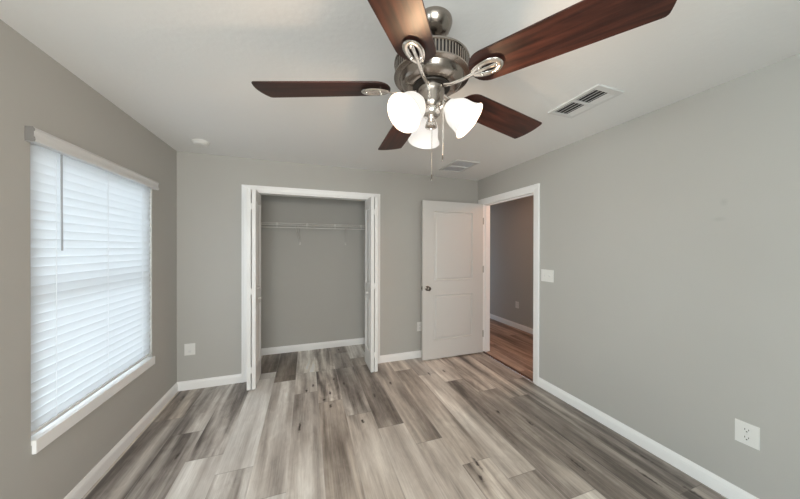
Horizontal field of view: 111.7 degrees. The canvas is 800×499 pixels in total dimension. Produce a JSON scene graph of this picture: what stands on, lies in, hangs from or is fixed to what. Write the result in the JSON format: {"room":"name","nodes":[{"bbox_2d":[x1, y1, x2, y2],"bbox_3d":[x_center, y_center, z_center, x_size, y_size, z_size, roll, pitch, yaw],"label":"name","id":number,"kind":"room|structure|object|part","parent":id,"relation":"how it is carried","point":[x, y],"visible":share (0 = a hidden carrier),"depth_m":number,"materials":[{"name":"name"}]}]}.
{"room":"empty bedroom","nodes":[
{"label":"empty bedroom","id":0,"kind":"room"},
{"bbox_2d":[0,19,176,498],"bbox_3d":[-1.598,0.230,0.590,0.140,2.440,4.770,0,0,-19],"label":"wall","id":1,"kind":"structure","parent":0,"point":[36,90],"depth_m":1.42,"materials":[{"name":"paint"}]},
{"bbox_2d":[24,126,158,435],"bbox_3d":[-1.953,0.158,1.805,0.098,1.479,1.138,0,0,-19],"label":"window blind","id":2,"kind":"object","parent":1,"relation":"attached to","point":[90,217],"visible":0.98,"depth_m":1.60,"materials":[{"name":"white plastic"}]},
{"bbox_3d":[-1.828,0.194,1.431,0.027,1.385,0.002,0,0,-19],"label":"ladder cord","id":3,"kind":"part","parent":2,"relation":"part of","materials":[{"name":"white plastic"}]},
{"bbox_3d":[-1.962,0.890,1.803,0.037,0.015,1.065,0,0,-19],"label":"rail","id":4,"kind":"part","parent":2,"relation":"part of","materials":[{"name":"white plastic"}]},
{"bbox_3d":[-1.956,0.193,1.804,0.027,1.385,0.002,0,0,-19],"label":"ladder cord","id":5,"kind":"part","parent":2,"relation":"part of","materials":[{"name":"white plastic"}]},
{"bbox_2d":[31,356,154,454],"bbox_3d":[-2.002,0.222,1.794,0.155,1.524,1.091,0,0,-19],"label":"window sill","id":6,"kind":"structure","parent":1,"relation":"in","point":[44,437],"depth_m":1.60,"materials":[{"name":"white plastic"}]},
{"bbox_2d":[64,382,177,498],"bbox_3d":[-1.527,1.403,0.619,0.014,0.092,4.540,0,0,-19],"label":"baseboard","id":7,"kind":"structure","parent":1,"relation":"attached to","point":[94,475],"depth_m":1.88,"materials":[{"name":"white wood"}]},
{"bbox_2d":[261,195,364,347],"bbox_3d":[-1.241,0.220,3.965,1.700,2.440,0.100,0,0,-19],"label":"wall","id":8,"kind":"structure","parent":0,"point":[313,291],"depth_m":3.90,"materials":[{"name":"paint"}]},
{"bbox_2d":[261,222,364,244],"bbox_3d":[-1.172,-0.208,3.765,1.498,0.282,0.319,0,0,-19],"label":"wire shelf","id":9,"kind":"object","parent":8,"relation":"attached to","point":[262,223],"visible":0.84,"depth_m":3.68,"materials":[{"name":"white metal"}]},
{"bbox_3d":[-1.126,-0.285,3.631,1.476,0.010,0.011,0,0,-19],"label":"hanging rail","id":10,"kind":"part","parent":9,"relation":"part of","materials":[{"name":"white metal"}]},
{"bbox_2d":[261,338,364,355],"bbox_3d":[-1.123,1.395,3.618,1.500,0.092,0.640,0,0,-19],"label":"baseboard","id":11,"kind":"structure","parent":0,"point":[329,344],"depth_m":3.89,"materials":[{"name":"white wood"}]},
{"bbox_2d":[177,151,477,381],"bbox_3d":[-0.593,0.723,3.399,3.588,3.440,0.115,0,0,-19],"label":"wall","id":12,"kind":"structure","parent":0,"point":[208,186],"depth_m":2.93,"materials":[{"name":"paint"}]},
{"bbox_2d":[184,343,194,355],"bbox_3d":[-2.164,1.028,2.795,0.094,0.119,0.007,0,0,-19],"label":"wall jack","id":13,"kind":"object","parent":12,"relation":"attached to","point":[189,349],"visible":1,"depth_m":2.79,"materials":[{"name":"white plastic"}]},
{"bbox_2d":[177,374,240,390],"bbox_3d":[-1.994,1.395,2.851,0.583,0.092,0.014,0,0,-19],"label":"baseboard","id":14,"kind":"structure","parent":12,"relation":"attached to","point":[236,378],"depth_m":2.84,"materials":[{"name":"white wood"}]},
{"bbox_2d":[247,189,260,389],"bbox_3d":[-1.550,0.403,2.913,0.112,2.035,0.359,0,0,-19],"label":"door","id":15,"kind":"structure","parent":12,"relation":"in","point":[253,196],"depth_m":2.76,"materials":[{"name":"white paint"}]},
{"bbox_2d":[241,184,379,382],"bbox_3d":[-1.004,0.370,3.247,1.546,2.144,0.136,0,0,-19],"label":"door frame","id":16,"kind":"structure","parent":12,"relation":"attached to","point":[263,190],"depth_m":3.01,"materials":[{"name":"white wood"}]},
{"bbox_2d":[365,196,377,371],"bbox_3d":[-0.364,0.404,3.310,0.114,2.035,0.359,0,0,-19],"label":"door","id":17,"kind":"structure","parent":12,"relation":"in","point":[371,204],"depth_m":3.16,"materials":[{"name":"white paint"}]},
{"bbox_2d":[417,322,420,330],"bbox_3d":[0.262,1.029,3.628,0.072,0.122,0.007,0,0,-19],"label":"electrical outlet","id":18,"kind":"object","parent":12,"relation":"attached to","point":[418,323],"visible":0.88,"depth_m":3.62,"materials":[{"name":"white plastic"}]},
{"bbox_2d":[0,0,799,180],"bbox_3d":[0.038,-1.030,1.539,3.850,0.080,5.510,0,0,-19],"label":"ceiling","id":19,"kind":"structure","parent":0,"point":[184,70],"depth_m":1.46,"materials":[{"name":"white paint"}]},
{"bbox_2d":[191,139,209,146],"bbox_3d":[-1.842,-0.979,2.509,0.144,0.034,0.144,0,0,-19],"label":"smoke detector","id":20,"kind":"object","parent":19,"relation":"attached to","point":[199,142],"visible":1,"depth_m":2.48,"materials":[{"name":"white plastic"}]},
{"bbox_2d":[439,159,479,172],"bbox_3d":[0.697,-0.988,3.232,0.306,0.012,0.416,0,0,-19],"label":"ceiling vent","id":21,"kind":"object","parent":19,"relation":"in","point":[458,166],"visible":1,"depth_m":3.21,"materials":[{"name":"white metal"}]},
{"bbox_2d":[251,0,676,180],"bbox_3d":[0.129,-0.644,1.230,1.478,0.690,1.439,0,0,-19],"label":"ceiling fan","id":22,"kind":"object","parent":19,"relation":"hanging from","point":[430,66],"visible":1,"depth_m":1.05,"materials":[{"name":"brown wood"}]},
{"bbox_3d":[-0.336,-0.707,1.199,0.588,0.006,0.173,0,11,2],"label":"blade","id":23,"kind":"part","parent":22,"relation":"part of","materials":[{"name":"brown wood"}]},
{"bbox_3d":[0.005,-0.706,1.637,0.174,0.006,0.588,-11,3,-16],"label":"blade","id":24,"kind":"part","parent":22,"relation":"part of","materials":[{"name":"brown wood"}]},
{"bbox_3d":[-0.024,-0.703,0.740,0.173,0.006,0.588,12,4,19],"label":"blade","id":25,"kind":"part","parent":22,"relation":"part of","materials":[{"name":"brown wood"}]},
{"bbox_3d":[0.035,-0.559,1.083,0.160,0.159,0.150,0,0,-19],"label":"lamp shade","id":26,"kind":"part","parent":22,"relation":"part of","materials":[{"name":"white glass"}]},
{"bbox_3d":[0.127,-0.559,1.322,0.154,0.159,0.160,0,0,-19],"label":"lamp shade","id":27,"kind":"part","parent":22,"relation":"part of","materials":[{"name":"white glass"}]},
{"bbox_3d":[0.138,-0.424,1.182,0.002,0.194,0.003,0,0,-19],"label":"pull chain","id":28,"kind":"part","parent":22,"relation":"part of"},
{"bbox_2d":[395,38,468,69],"bbox_3d":[0.137,-0.775,1.183,0.319,0.047,0.319,0,0,-19],"label":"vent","id":29,"kind":"object","parent":22,"relation":"attached to","point":[452,50],"depth_m":1.05,"materials":[{"name":"silver metal"}]},
{"bbox_3d":[0.182,-0.517,1.153,0.005,0.232,0.006,0,0,-19],"label":"pull chain","id":30,"kind":"part","parent":22,"relation":"part of","materials":[{"name":"silver metal"}]},
{"bbox_3d":[0.273,-0.557,1.135,0.157,0.159,0.154,0,0,-19],"label":"lamp shade","id":31,"kind":"part","parent":22,"relation":"part of","materials":[{"name":"white glass"}]},
{"bbox_3d":[0.527,-0.701,1.448,0.588,0.006,0.174,0,-10,-34],"label":"blade","id":32,"kind":"part","parent":22,"relation":"part of","materials":[{"name":"brown wood"}]},
{"bbox_3d":[0.509,-0.699,0.894,0.588,0.006,0.173,1,-10,38],"label":"blade","id":33,"kind":"part","parent":22,"relation":"part of","materials":[{"name":"brown wood"}]},
{"bbox_2d":[548,84,624,118],"bbox_3d":[1.231,-0.983,1.821,0.233,0.011,0.358,0,0,-19],"label":"ceiling vent","id":34,"kind":"object","parent":19,"relation":"in","point":[598,94],"visible":1,"depth_m":1.79,"materials":[{"name":"white metal"}]},
{"bbox_2d":[380,350,420,362],"bbox_3d":[0.433,1.397,3.685,1.459,0.092,0.014,0,0,-19],"label":"baseboard","id":35,"kind":"structure","parent":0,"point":[413,354],"depth_m":3.53,"materials":[{"name":"white wood"}]},
{"bbox_2d":[82,344,727,498],"bbox_3d":[0.039,1.450,1.559,3.588,0.001,5.300,0,0,-19],"label":"floor","id":36,"kind":"structure","parent":0,"point":[317,423],"depth_m":2.06,"materials":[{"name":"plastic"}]},
{"bbox_2d":[487,318,532,378],"bbox_3d":[1.205,1.444,4.276,2.240,0.001,5.800,0,0,-19],"label":"floor","id":37,"kind":"structure","parent":0,"point":[513,346],"depth_m":4.04,"materials":[{"name":"brown wood"}]},
{"bbox_2d":[490,195,533,328],"bbox_3d":[2.313,0.225,4.653,0.100,2.440,5.800,0,0,-19],"label":"wall","id":38,"kind":"structure","parent":0,"point":[511,222],"depth_m":5.09,"materials":[{"name":"paint"}]},
{"bbox_2d":[490,314,532,333],"bbox_3d":[2.257,1.398,4.638,0.014,0.092,5.800,0,0,-19],"label":"baseboard","id":39,"kind":"structure","parent":38,"relation":"attached to","point":[494,317],"depth_m":5.07,"materials":[{"name":"white wood"}]},
{"bbox_2d":[478,53,799,498],"bbox_3d":[1.918,0.733,1.801,0.122,3.440,4.770,0,0,-19],"label":"wall","id":40,"kind":"structure","parent":0,"point":[670,234],"depth_m":1.76,"materials":[{"name":"paint"}]},
{"bbox_2d":[421,200,483,360],"bbox_3d":[0.729,0.398,3.626,0.934,2.066,0.105,0,0,-19],"label":"door","id":41,"kind":"structure","parent":40,"relation":"in","point":[452,232],"depth_m":3.63,"materials":[{"name":"white wood"}]},
{"bbox_2d":[483,351,532,381],"bbox_3d":[1.327,1.441,3.398,0.044,0.009,0.939,0,0,-19],"label":"trim","id":42,"kind":"structure","parent":40,"relation":"attached to","point":[486,353],"depth_m":3.32,"materials":[{"name":"brown wood"}]},
{"bbox_2d":[478,183,539,385],"bbox_3d":[1.366,0.371,3.408,0.159,2.150,1.069,0,0,-19],"label":"door frame","id":43,"kind":"structure","parent":40,"relation":"attached to","point":[531,190],"depth_m":3.14,"materials":[{"name":"white wood"}]},
{"bbox_2d":[541,269,553,282],"bbox_3d":[1.506,0.269,2.783,0.017,0.124,0.150,0,0,-19],"label":"light switch","id":44,"kind":"object","parent":40,"relation":"attached to","point":[546,275],"visible":1,"depth_m":2.78,"materials":[{"name":"white plastic"}]},
{"bbox_2d":[538,377,758,498],"bbox_3d":[2.031,1.408,1.259,0.014,0.092,3.436,0,0,-19],"label":"baseboard","id":45,"kind":"structure","parent":40,"relation":"attached to","point":[718,484],"depth_m":1.91,"materials":[{"name":"white wood"}]},
{"bbox_2d":[735,418,759,450],"bbox_3d":[1.945,1.034,1.521,0.007,0.124,0.091,0,0,-19],"label":"electrical outlet","id":46,"kind":"object","parent":40,"relation":"attached to","point":[748,434],"visible":1,"depth_m":1.52,"materials":[{"name":"white plastic"}]},
{"bbox_2d":[742,426,751,433],"bbox_3d":[1.943,1.012,1.520,0.003,0.032,0.037,0,0,-19],"label":"receptacle","id":47,"kind":"object","parent":46,"relation":"attached to","point":[745,429],"depth_m":1.52,"materials":[{"name":"white plastic"}]},
{"bbox_2d":[742,434,751,441],"bbox_3d":[1.943,1.056,1.520,0.003,0.032,0.037,0,0,-19],"label":"receptacle","id":48,"kind":"object","parent":46,"relation":"attached to","point":[745,437],"depth_m":1.52,"materials":[{"name":"white plastic"}]}
]}

